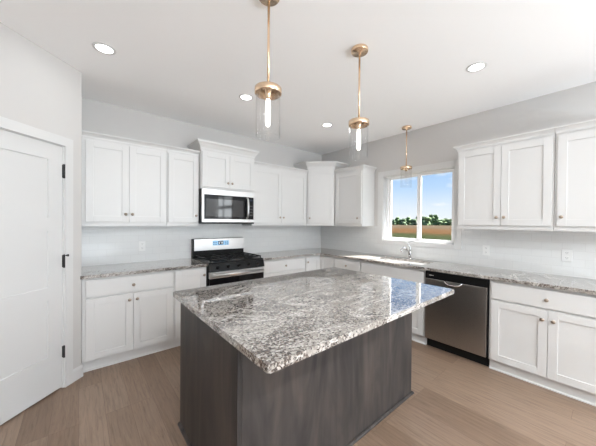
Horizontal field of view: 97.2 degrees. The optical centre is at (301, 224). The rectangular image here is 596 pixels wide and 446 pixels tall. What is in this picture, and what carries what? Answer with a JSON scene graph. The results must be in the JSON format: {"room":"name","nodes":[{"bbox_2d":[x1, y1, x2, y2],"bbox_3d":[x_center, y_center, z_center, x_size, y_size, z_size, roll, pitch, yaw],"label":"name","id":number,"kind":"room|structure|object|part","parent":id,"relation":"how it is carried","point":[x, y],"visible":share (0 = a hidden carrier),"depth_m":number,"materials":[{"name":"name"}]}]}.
{"room":"kitchen","nodes":[
{"label":"kitchen","id":0,"kind":"room"},
{"bbox_2d":[0,22,81,368],"bbox_3d":[-2.777,0.013,0.980,1.097,2.745,3.690,1,1,27],"label":"wall","id":1,"kind":"structure","parent":0,"point":[40,90],"depth_m":2.08,"materials":[{"name":"grey paint"}]},
{"bbox_2d":[0,129,68,424],"bbox_3d":[-2.065,0.363,1.847,0.077,2.018,0.794,1,1,8],"label":"door","id":2,"kind":"structure","parent":1,"relation":"in","point":[32,171],"depth_m":1.97,"materials":[{"name":"white paint"}]},
{"bbox_2d":[0,116,72,387],"bbox_3d":[-2.082,0.329,1.832,0.116,2.110,0.910,1,1,5],"label":"trim","id":3,"kind":"structure","parent":1,"relation":"attached to","point":[19,128],"depth_m":2.22,"materials":[{"name":"white paint"}]},
{"bbox_2d":[73,363,82,381],"bbox_3d":[-2.002,1.327,2.354,0.032,0.106,0.128,0,1,-6],"label":"baseboard","id":4,"kind":"structure","parent":1,"relation":"attached to","point":[77,372],"depth_m":2.34,"materials":[{"name":"white paint"}]},
{"bbox_2d":[81,98,321,349],"bbox_3d":[-2.346,-0.001,2.996,7.300,2.745,0.150,0,1,-40],"label":"wall","id":5,"kind":"structure","parent":0,"point":[100,117],"depth_m":3.38,"materials":[{"name":"grey paint"}]},
{"bbox_2d":[82,130,167,225],"bbox_3d":[-1.981,-0.457,2.962,0.770,0.946,0.358,0,1,-40],"label":"upper cabinet","id":6,"kind":"object","parent":5,"relation":"attached to","point":[124,180],"visible":1,"depth_m":2.81,"materials":[{"name":"white paint"}]},
{"bbox_3d":[-2.024,-0.436,2.741,0.364,0.820,0.020,0,1,-40],"label":"door","id":7,"kind":"part","parent":6,"relation":"part of","materials":[{"name":"white paint"}]},
{"bbox_3d":[-1.879,-0.898,2.842,0.770,0.060,0.042,0,1,-40],"label":"crown moulding","id":8,"kind":"part","parent":6,"relation":"part of","materials":[{"name":"white paint"}]},
{"bbox_3d":[-1.743,-0.435,2.978,0.364,0.820,0.020,0,1,-40],"label":"door","id":9,"kind":"part","parent":6,"relation":"part of","materials":[{"name":"white paint"}]},
{"bbox_2d":[166,145,199,225],"bbox_3d":[-1.544,-0.457,3.332,0.372,0.946,0.358,0,1,-40],"label":"upper cabinet","id":10,"kind":"object","parent":5,"relation":"attached to","point":[182,163],"visible":0.99,"depth_m":3.21,"materials":[{"name":"white paint"}]},
{"bbox_3d":[-1.442,-0.898,3.212,0.372,0.060,0.042,0,1,-40],"label":"crown moulding","id":11,"kind":"part","parent":10,"relation":"part of","materials":[{"name":"white paint"}]},
{"bbox_2d":[81,224,320,267],"bbox_3d":[-1.011,0.213,4.026,3.631,0.520,0.008,0,1,-40],"label":"wall tile","id":12,"kind":"structure","parent":5,"relation":"attached to","point":[100,245],"depth_m":3.43,"materials":[{"name":"white tile"}]},
{"bbox_2d":[139,241,145,250],"bbox_3d":[-1.957,0.266,3.217,0.072,0.116,0.007,0,1,-40],"label":"wall outlet","id":13,"kind":"object","parent":12,"relation":"attached to","point":[142,244],"visible":1,"depth_m":3.22,"materials":[{"name":"white plastic"}]},
{"bbox_2d":[187,138,258,192],"bbox_3d":[-1.085,-0.759,3.668,0.866,0.600,0.429,0,1,-40],"label":"upper cabinet","id":14,"kind":"object","parent":5,"relation":"attached to","point":[222,166],"visible":0.99,"depth_m":3.49,"materials":[{"name":"white paint"}]},
{"bbox_3d":[-1.117,-0.702,3.418,0.368,0.440,0.020,0,1,-40],"label":"door","id":15,"kind":"part","parent":14,"relation":"part of","materials":[{"name":"white paint"}]},
{"bbox_3d":[-1.082,-1.004,3.665,0.866,0.110,0.427,0,1,-40],"label":"crown moulding","id":16,"kind":"part","parent":14,"relation":"part of","materials":[{"name":"white paint"}]},
{"bbox_2d":[199,188,254,223],"bbox_3d":[-1.076,-0.231,3.656,0.752,0.448,0.454,0,1,-40],"label":"microwave","id":17,"kind":"object","parent":14,"relation":"attached to","point":[216,206],"visible":0.99,"depth_m":3.49,"materials":[{"name":"silver metal"}]},
{"bbox_3d":[-1.005,-0.225,3.518,0.622,0.311,0.030,0,1,-40],"label":"door","id":18,"kind":"part","parent":17,"relation":"part of","materials":[{"name":"black glass"}]},
{"bbox_3d":[-0.757,-0.229,3.670,0.029,0.304,0.064,0,1,-40],"label":"handle","id":19,"kind":"part","parent":17,"relation":"part of","materials":[{"name":"silver metal"}]},
{"bbox_3d":[-0.735,-0.225,3.747,0.082,0.311,0.030,0,1,-40],"label":"control panel","id":20,"kind":"part","parent":17,"relation":"part of","materials":[{"name":"black glass"}]},
{"bbox_3d":[-0.834,-0.702,3.658,0.368,0.440,0.020,0,1,-40],"label":"door","id":21,"kind":"part","parent":14,"relation":"part of","materials":[{"name":"white paint"}]},
{"bbox_2d":[242,161,307,225],"bbox_3d":[-0.413,-0.456,4.288,1.066,0.946,0.358,0,1,-40],"label":"upper cabinet","id":22,"kind":"object","parent":5,"relation":"attached to","point":[280,191],"visible":0.93,"depth_m":4.14,"materials":[{"name":"white paint"}]},
{"bbox_3d":[-0.525,-0.434,4.009,0.510,0.820,0.020,0,1,-40],"label":"door","id":23,"kind":"part","parent":22,"relation":"part of","materials":[{"name":"white paint"}]},
{"bbox_3d":[-0.311,-0.897,4.168,1.066,0.060,0.042,0,1,-40],"label":"crown moulding","id":24,"kind":"part","parent":22,"relation":"part of","materials":[{"name":"white paint"}]},
{"bbox_3d":[-0.130,-0.433,4.343,0.519,0.820,0.020,0,1,-40],"label":"door","id":25,"kind":"part","parent":22,"relation":"part of","materials":[{"name":"white paint"}]},
{"bbox_2d":[293,161,349,225],"bbox_3d":[0.337,-0.525,4.692,0.708,1.091,0.708,0,1,-40],"label":"upper cabinet","id":26,"kind":"object","parent":5,"relation":"attached to","point":[320,208],"visible":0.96,"depth_m":4.50,"materials":[{"name":"white paint"}]},
{"bbox_3d":[0.321,-0.475,4.498,0.427,0.908,0.020,1,1,5],"label":"door","id":27,"kind":"part","parent":26,"relation":"part of","materials":[{"name":"white paint"}]},
{"bbox_3d":[0.333,-1.017,4.587,1.001,0.105,0.284,1,1,5],"label":"crown moulding","id":28,"kind":"part","parent":26,"relation":"part of","materials":[{"name":"white paint"}]},
{"bbox_2d":[0,0,595,154],"bbox_3d":[1.460,-1.373,-1.503,7.300,0.150,11.900,0,1,-40],"label":"ceiling","id":29,"kind":"structure","parent":0,"point":[188,61],"depth_m":2.09,"materials":[{"name":"white paint"}]},
{"bbox_2d":[92,42,116,54],"bbox_3d":[-1.527,-1.355,2.029,0.154,0.005,0.154,0,1,-40],"label":"recessed light","id":30,"kind":"object","parent":29,"relation":"in","point":[106,49],"visible":1,"depth_m":2.02,"materials":[{"name":"white paint"}]},
{"bbox_2d":[239,94,252,100],"bbox_3d":[-0.597,-1.354,2.803,0.154,0.005,0.154,0,1,-40],"label":"recessed light","id":31,"kind":"object","parent":29,"relation":"in","point":[246,97],"visible":1,"depth_m":2.80,"materials":[{"name":"white paint"}]},
{"bbox_2d":[255,0,281,136],"bbox_3d":[-0.196,-0.924,1.530,0.156,0.834,0.156,1,1,5],"label":"pendant light","id":32,"kind":"object","parent":29,"relation":"hanging from","point":[266,90],"visible":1,"depth_m":1.52,"materials":[{"name":"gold metal"}]},
{"bbox_3d":[-0.199,-0.649,1.532,0.031,0.163,0.031,0,1,-40],"label":"bulb","id":33,"kind":"part","parent":32,"relation":"part of","materials":[{"name":"white glass"}]},
{"bbox_3d":[-0.195,-1.048,1.529,0.014,0.505,0.014,0,1,-40],"label":"rod","id":34,"kind":"part","parent":32,"relation":"part of","materials":[{"name":"beige metal"}]},
{"bbox_2d":[322,123,332,126],"bbox_3d":[0.342,-1.353,3.583,0.154,0.005,0.154,0,1,-40],"label":"recessed light","id":35,"kind":"object","parent":29,"relation":"in","point":[323,124],"visible":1,"depth_m":3.56,"materials":[{"name":"white paint"}]},
{"bbox_2d":[349,44,368,149],"bbox_3d":[0.437,-0.923,2.011,0.156,0.834,0.156,1,1,5],"label":"pendant light","id":36,"kind":"object","parent":29,"relation":"hanging from","point":[358,50],"visible":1,"depth_m":2.00,"materials":[{"name":"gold metal"}]},
{"bbox_3d":[0.434,-0.648,2.014,0.031,0.163,0.031,0,1,-40],"label":"bulb","id":37,"kind":"part","parent":36,"relation":"part of","materials":[{"name":"white glass"}]},
{"bbox_3d":[0.438,-1.047,2.010,0.014,0.505,0.014,0,1,-40],"label":"rod","id":38,"kind":"part","parent":36,"relation":"part of","materials":[{"name":"beige metal"}]},
{"bbox_2d":[400,125,411,183],"bbox_3d":[1.441,-0.929,3.630,0.156,0.834,0.156,1,1,5],"label":"pendant light","id":39,"kind":"object","parent":29,"relation":"hanging from","point":[406,127],"visible":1,"depth_m":3.62,"materials":[{"name":"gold metal"}]},
{"bbox_3d":[1.442,-1.053,3.628,0.014,0.505,0.014,0,1,-40],"label":"rod","id":40,"kind":"part","parent":39,"relation":"part of","materials":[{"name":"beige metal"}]},
{"bbox_2d":[466,62,487,71],"bbox_3d":[1.477,-1.330,2.224,0.154,0.005,0.154,0,1,-40],"label":"recessed light","id":41,"kind":"object","parent":29,"relation":"in","point":[477,66],"visible":1,"depth_m":2.21,"materials":[{"name":"white paint"}]},
{"bbox_2d":[0,340,595,445],"bbox_3d":[1.434,1.507,-1.476,7.300,0.120,11.900,0,1,-40],"label":"floor","id":42,"kind":"structure","parent":0,"point":[456,400],"depth_m":1.95,"materials":[{"name":"brown wood"}]},
{"bbox_2d":[81,270,173,372],"bbox_3d":[-1.899,0.936,2.871,0.780,0.880,0.638,0,1,-40],"label":"base cabinet","id":43,"kind":"object","parent":42,"relation":"on","point":[124,317],"visible":1,"depth_m":2.62,"materials":[{"name":"white paint"}]},
{"bbox_3d":[-1.854,0.982,2.542,0.370,0.572,0.020,0,1,-40],"label":"door","id":44,"kind":"part","parent":43,"relation":"part of","materials":[{"name":"white paint"}]},
{"bbox_3d":[-1.708,0.601,2.659,0.742,0.154,0.020,0,1,-40],"label":"drawer","id":45,"kind":"part","parent":43,"relation":"part of","materials":[{"name":"white paint"}]},
{"bbox_2d":[80,258,207,279],"bbox_3d":[-1.756,0.479,2.975,1.156,0.032,0.639,0,1,-40],"label":"countertop","id":46,"kind":"structure","parent":43,"relation":"on","point":[97,271],"depth_m":2.83,"materials":[{"name":"stone"}]},
{"bbox_3d":[-1.569,0.982,2.783,0.370,0.572,0.020,0,1,-40],"label":"door","id":47,"kind":"part","parent":43,"relation":"part of","materials":[{"name":"white paint"}]},
{"bbox_2d":[173,267,205,347],"bbox_3d":[-1.463,0.937,3.240,0.362,0.880,0.638,0,1,-40],"label":"base cabinet","id":48,"kind":"object","parent":42,"relation":"on","point":[190,278],"visible":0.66,"depth_m":2.96,"materials":[{"name":"white paint"}]},
{"bbox_2d":[191,237,263,285],"bbox_3d":[-0.999,0.790,3.564,0.750,1.175,0.718,0,1,-40],"label":"gas range","id":49,"kind":"object","parent":42,"relation":"on","point":[227,261],"visible":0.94,"depth_m":3.47,"materials":[{"name":"black metal"}]},
{"bbox_3d":[-1.173,0.282,3.778,0.736,0.160,0.004,0,1,-40],"label":"steel panel","id":50,"kind":"part","parent":49,"relation":"part of","materials":[{"name":"grey metal"}]},
{"bbox_2d":[191,254,262,264],"bbox_3d":[-1.020,0.463,3.589,0.750,0.020,0.645,0,1,-40],"label":"cooktop","id":51,"kind":"object","parent":49,"relation":"in","point":[252,259],"depth_m":3.41,"materials":[{"name":"black metal"}]},
{"bbox_3d":[-0.812,0.522,3.343,0.750,0.090,0.052,0,1,-40],"label":"knob panel","id":52,"kind":"part","parent":49,"relation":"part of","materials":[{"name":"black metal"}]},
{"bbox_3d":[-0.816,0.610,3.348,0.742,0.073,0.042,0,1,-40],"label":"oven door","id":53,"kind":"part","parent":49,"relation":"part of","materials":[{"name":"silver metal"}]},
{"bbox_3d":[-0.785,0.607,3.311,0.690,0.027,0.058,0,1,-40],"label":"handle","id":54,"kind":"part","parent":49,"relation":"part of","materials":[{"name":"silver metal"}]},
{"bbox_2d":[263,256,304,277],"bbox_3d":[-0.436,0.938,4.109,0.800,0.880,0.638,0,1,-40],"label":"base cabinet","id":55,"kind":"object","parent":42,"relation":"on","point":[276,267],"visible":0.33,"depth_m":3.86,"materials":[{"name":"white paint"}]},
{"bbox_3d":[-0.250,0.603,3.892,0.780,0.154,0.020,0,1,-40],"label":"drawer","id":56,"kind":"part","parent":55,"relation":"part of","materials":[{"name":"white paint"}]},
{"bbox_3d":[-0.252,0.834,3.894,0.780,0.272,0.020,0,1,-40],"label":"drawer","id":57,"kind":"part","parent":55,"relation":"part of","materials":[{"name":"white paint"}]},
{"bbox_2d":[178,303,413,445],"bbox_3d":[0.032,0.962,2.013,1.609,0.880,0.908,0,1,-40],"label":"kitchen island","id":58,"kind":"object","parent":42,"relation":"on","point":[335,395],"visible":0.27,"depth_m":1.53,"materials":[{"name":"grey wood"}]},
{"bbox_3d":[-0.569,0.961,1.517,0.020,0.880,0.850,0,1,-40],"label":"panel","id":59,"kind":"part","parent":58,"relation":"part of","materials":[{"name":"brown wood"}]},
{"bbox_3d":[-0.287,0.966,1.183,0.022,0.880,0.022,0,1,-40],"label":"corner trim","id":60,"kind":"part","parent":58,"relation":"part of","materials":[{"name":"brown wood"}]},
{"bbox_3d":[0.035,1.393,2.009,1.609,0.018,0.888,0,1,-40],"label":"shoe moulding","id":61,"kind":"part","parent":58,"relation":"part of","materials":[{"name":"brown wood"}]},
{"bbox_2d":[173,267,453,373],"bbox_3d":[0.122,0.505,1.946,1.687,0.032,1.249,0,1,-40],"label":"island countertop","id":62,"kind":"structure","parent":58,"relation":"on","point":[278,322],"depth_m":1.55,"materials":[{"name":"stone"}]},
{"bbox_3d":[0.315,0.967,1.694,1.555,0.880,0.020,0,1,-40],"label":"panel","id":63,"kind":"part","parent":58,"relation":"part of","materials":[{"name":"brown wood"}]},
{"bbox_2d":[305,255,334,270],"bbox_3d":[0.312,0.941,4.558,0.918,0.880,0.918,0,1,-40],"label":"base cabinet","id":64,"kind":"object","parent":42,"relation":"on","point":[315,262],"visible":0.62,"depth_m":4.24,"materials":[{"name":"white paint"}]},
{"bbox_3d":[0.171,0.898,4.253,0.298,0.744,0.020,0,1,-40],"label":"door","id":65,"kind":"part","parent":64,"relation":"part of","materials":[{"name":"white paint"}]},
{"bbox_3d":[0.400,0.900,4.234,0.020,0.744,0.298,0,1,-40],"label":"door","id":66,"kind":"part","parent":64,"relation":"part of","materials":[{"name":"white paint"}]},
{"bbox_2d":[252,248,595,294],"bbox_3d":[0.945,0.501,3.182,1.715,0.032,3.811,0,1,-40],"label":"countertop","id":67,"kind":"structure","parent":64,"relation":"on","point":[567,283],"depth_m":2.88,"materials":[{"name":"stone"}]},
{"bbox_2d":[380,259,423,264],"bbox_3d":[1.349,0.615,3.551,0.366,0.192,0.716,0,1,-40],"label":"sink","id":68,"kind":"object","parent":67,"relation":"in","point":[380,259],"visible":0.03,"depth_m":3.71,"materials":[{"name":"silver metal"}]},
{"bbox_2d":[400,243,411,258],"bbox_3d":[1.449,0.372,3.663,0.232,0.227,0.057,0,1,-31],"label":"faucet","id":69,"kind":"object","parent":67,"relation":"on","point":[409,251],"visible":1,"depth_m":3.69,"materials":[{"name":"silver metal"}]},
{"bbox_3d":[1.440,0.376,3.657,0.210,0.127,0.035,0,1,-29],"label":"spout","id":70,"kind":"part","parent":69,"relation":"part of","materials":[{"name":"silver metal"}]},
{"bbox_2d":[334,257,361,271],"bbox_3d":[0.881,0.950,4.102,0.638,0.880,0.510,0,1,-40],"label":"base cabinet","id":71,"kind":"object","parent":42,"relation":"on","point":[355,265],"visible":0.22,"depth_m":3.89,"materials":[{"name":"white paint"}]},
{"bbox_2d":[361,261,426,344],"bbox_3d":[1.339,0.959,3.560,0.638,0.880,0.905,0,1,-40],"label":"base cabinet","id":72,"kind":"object","parent":42,"relation":"on","point":[404,273],"visible":0.15,"depth_m":3.15,"materials":[{"name":"white paint"}]},
{"bbox_3d":[1.267,1.004,3.209,0.020,0.572,0.441,0,1,-40],"label":"door","id":73,"kind":"part","parent":72,"relation":"part of","materials":[{"name":"white paint"}]},
{"bbox_2d":[425,271,489,366],"bbox_3d":[1.820,0.971,2.968,0.652,0.876,0.602,0,1,-40],"label":"dishwasher","id":74,"kind":"object","parent":42,"relation":"on","point":[457,324],"visible":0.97,"depth_m":2.74,"materials":[{"name":"silver metal"}]},
{"bbox_3d":[1.591,0.628,2.770,0.047,0.057,0.191,0,1,-40],"label":"handle","id":75,"kind":"part","parent":74,"relation":"part of","materials":[{"name":"silver metal"}]},
{"bbox_2d":[489,280,595,406],"bbox_3d":[2.303,0.978,2.420,0.638,0.880,0.835,0,1,-40],"label":"base cabinet","id":76,"kind":"object","parent":42,"relation":"on","point":[543,337],"visible":0.99,"depth_m":2.24,"materials":[{"name":"white paint"}]},
{"bbox_3d":[1.960,1.018,2.391,0.020,0.572,0.402,0,1,-40],"label":"door","id":77,"kind":"part","parent":76,"relation":"part of","materials":[{"name":"white paint"}]},
{"bbox_3d":[2.094,0.639,2.232,0.020,0.154,0.807,0,1,-40],"label":"drawer","id":78,"kind":"part","parent":76,"relation":"part of","materials":[{"name":"white paint"}]},
{"bbox_3d":[2.221,1.023,2.082,0.020,0.572,0.402,0,1,-40],"label":"door","id":79,"kind":"part","parent":76,"relation":"part of","materials":[{"name":"white paint"}]},
{"bbox_2d":[322,81,595,225],"bbox_3d":[4.177,0.078,0.819,0.150,2.745,11.600,0,1,-40],"label":"wall","id":80,"kind":"structure","parent":0,"point":[432,144],"depth_m":3.24,"materials":[{"name":"grey paint"}]},
{"bbox_2d":[334,164,376,225],"bbox_3d":[0.865,-0.445,4.340,0.358,0.946,0.614,0,1,-40],"label":"upper cabinet","id":81,"kind":"object","parent":80,"relation":"attached to","point":[354,185],"visible":1,"depth_m":4.19,"materials":[{"name":"white paint"}]},
{"bbox_3d":[0.746,-0.425,4.261,0.020,0.820,0.540,0,1,-40],"label":"door","id":82,"kind":"part","parent":81,"relation":"part of","materials":[{"name":"white paint"}]},
{"bbox_3d":[0.870,-0.887,4.337,0.350,0.060,0.614,0,1,-40],"label":"crown moulding","id":83,"kind":"part","parent":81,"relation":"part of","materials":[{"name":"white paint"}]},
{"bbox_2d":[383,167,454,244],"bbox_3d":[1.665,-0.245,3.783,0.149,0.994,1.027,0,1,-40],"label":"window","id":84,"kind":"structure","parent":80,"relation":"in","point":[387,192],"depth_m":3.83,"materials":[{"name":"white plastic"}]},
{"bbox_3d":[1.552,-0.248,4.002,0.022,0.950,0.493,0,1,-40],"label":"sash","id":85,"kind":"part","parent":84,"relation":"part of","materials":[{"name":"clear glass"}]},
{"bbox_3d":[1.845,-0.242,3.617,0.022,0.950,0.488,0,1,-40],"label":"sash","id":86,"kind":"part","parent":84,"relation":"part of","materials":[{"name":"clear glass"}]},
{"bbox_2d":[377,160,461,249],"bbox_3d":[1.604,-0.254,3.731,0.020,1.127,1.211,0,1,-40],"label":"trim","id":87,"kind":"structure","parent":80,"relation":"attached to","point":[457,244],"depth_m":3.64,"materials":[{"name":"white paint"}]},
{"bbox_2d":[321,226,595,278],"bbox_3d":[1.599,0.269,3.745,0.008,0.461,3.792,0,1,-40],"label":"wall tile","id":88,"kind":"structure","parent":80,"relation":"attached to","point":[537,251],"depth_m":2.95,"materials":[{"name":"white tile"}]},
{"bbox_2d":[482,245,489,254],"bbox_3d":[2.155,0.303,3.076,0.007,0.116,0.072,0,1,-40],"label":"wall outlet","id":89,"kind":"object","parent":88,"relation":"attached to","point":[486,248],"visible":1,"depth_m":3.07,"materials":[{"name":"white plastic"}]},
{"bbox_2d":[562,249,571,261],"bbox_3d":[2.587,0.305,2.566,0.007,0.116,0.072,0,1,-40],"label":"wall outlet","id":90,"kind":"object","parent":88,"relation":"attached to","point":[566,254],"visible":1,"depth_m":2.56,"materials":[{"name":"white plastic"}]},
{"bbox_2d":[453,127,555,230],"bbox_3d":[2.146,-0.419,2.825,0.358,0.946,0.850,0,1,-40],"label":"upper cabinet","id":91,"kind":"object","parent":80,"relation":"attached to","point":[507,182],"visible":0.99,"depth_m":2.66,"materials":[{"name":"white paint"}]},
{"bbox_3d":[1.927,-0.401,2.865,0.020,0.820,0.398,0,1,-40],"label":"door","id":92,"kind":"part","parent":91,"relation":"part of","materials":[{"name":"white paint"}]},
{"bbox_3d":[2.151,-0.862,2.822,0.350,0.060,0.850,0,1,-40],"label":"crown moulding","id":93,"kind":"part","parent":91,"relation":"part of","materials":[{"name":"white paint"}]},
{"bbox_3d":[2.181,-0.396,2.565,0.020,0.820,0.384,0,1,-40],"label":"door","id":94,"kind":"part","parent":91,"relation":"part of","materials":[{"name":"white paint"}]},
{"bbox_2d":[554,119,595,231],"bbox_3d":[2.585,-0.410,2.306,0.358,0.946,0.502,0,1,-40],"label":"upper cabinet","id":95,"kind":"object","parent":80,"relation":"attached to","point":[575,149],"visible":1,"depth_m":2.30,"materials":[{"name":"white paint"}]},
{"bbox_3d":[2.591,-0.853,2.303,0.350,0.060,0.502,0,1,-40],"label":"crown moulding","id":96,"kind":"part","parent":95,"relation":"part of","materials":[{"name":"white paint"}]},
{"label":"outside","id":97,"kind":"structure","parent":0,"visible":0},
{"bbox_2d":[392,225,451,239],"bbox_3d":[109.103,1.276,201.959,419.840,0.300,600.000,0,1,-40],"label":"ground","id":98,"kind":"structure","parent":97,"point":[436,232],"depth_m":61.06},
{"bbox_2d":[399,218,406,224],"bbox_3d":[92.235,-1.872,239.761,6.723,7.340,8.016,1,1,34],"label":"tree","id":99,"kind":"object","parent":98,"relation":"on","point":[403,221],"visible":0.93,"depth_m":237.97,"materials":[{"name":"green plant"}]},
{"bbox_2d":[423,217,431,224],"bbox_3d":[109.196,-2.128,230.129,8.020,9.369,7.081,0,1,-19],"label":"tree","id":100,"kind":"object","parent":98,"relation":"on","point":[428,219],"visible":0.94,"depth_m":228.12,"materials":[{"name":"green plant"}]},
{"bbox_2d":[432,214,438,224],"bbox_3d":[125.931,-3.596,247.055,6.839,11.524,7.625,1,1,17],"label":"tree","id":101,"kind":"object","parent":98,"relation":"on","point":[434,215],"visible":0.62,"depth_m":245.91,"materials":[{"name":"green plant"}]},
{"bbox_2d":[434,219,442,224],"bbox_3d":[117.211,-1.385,225.772,5.431,6.232,6.055,0,1,-31],"label":"tree","id":102,"kind":"object","parent":98,"relation":"on","point":[438,221],"visible":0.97,"depth_m":224.70,"materials":[{"name":"green plant"}]}
]}

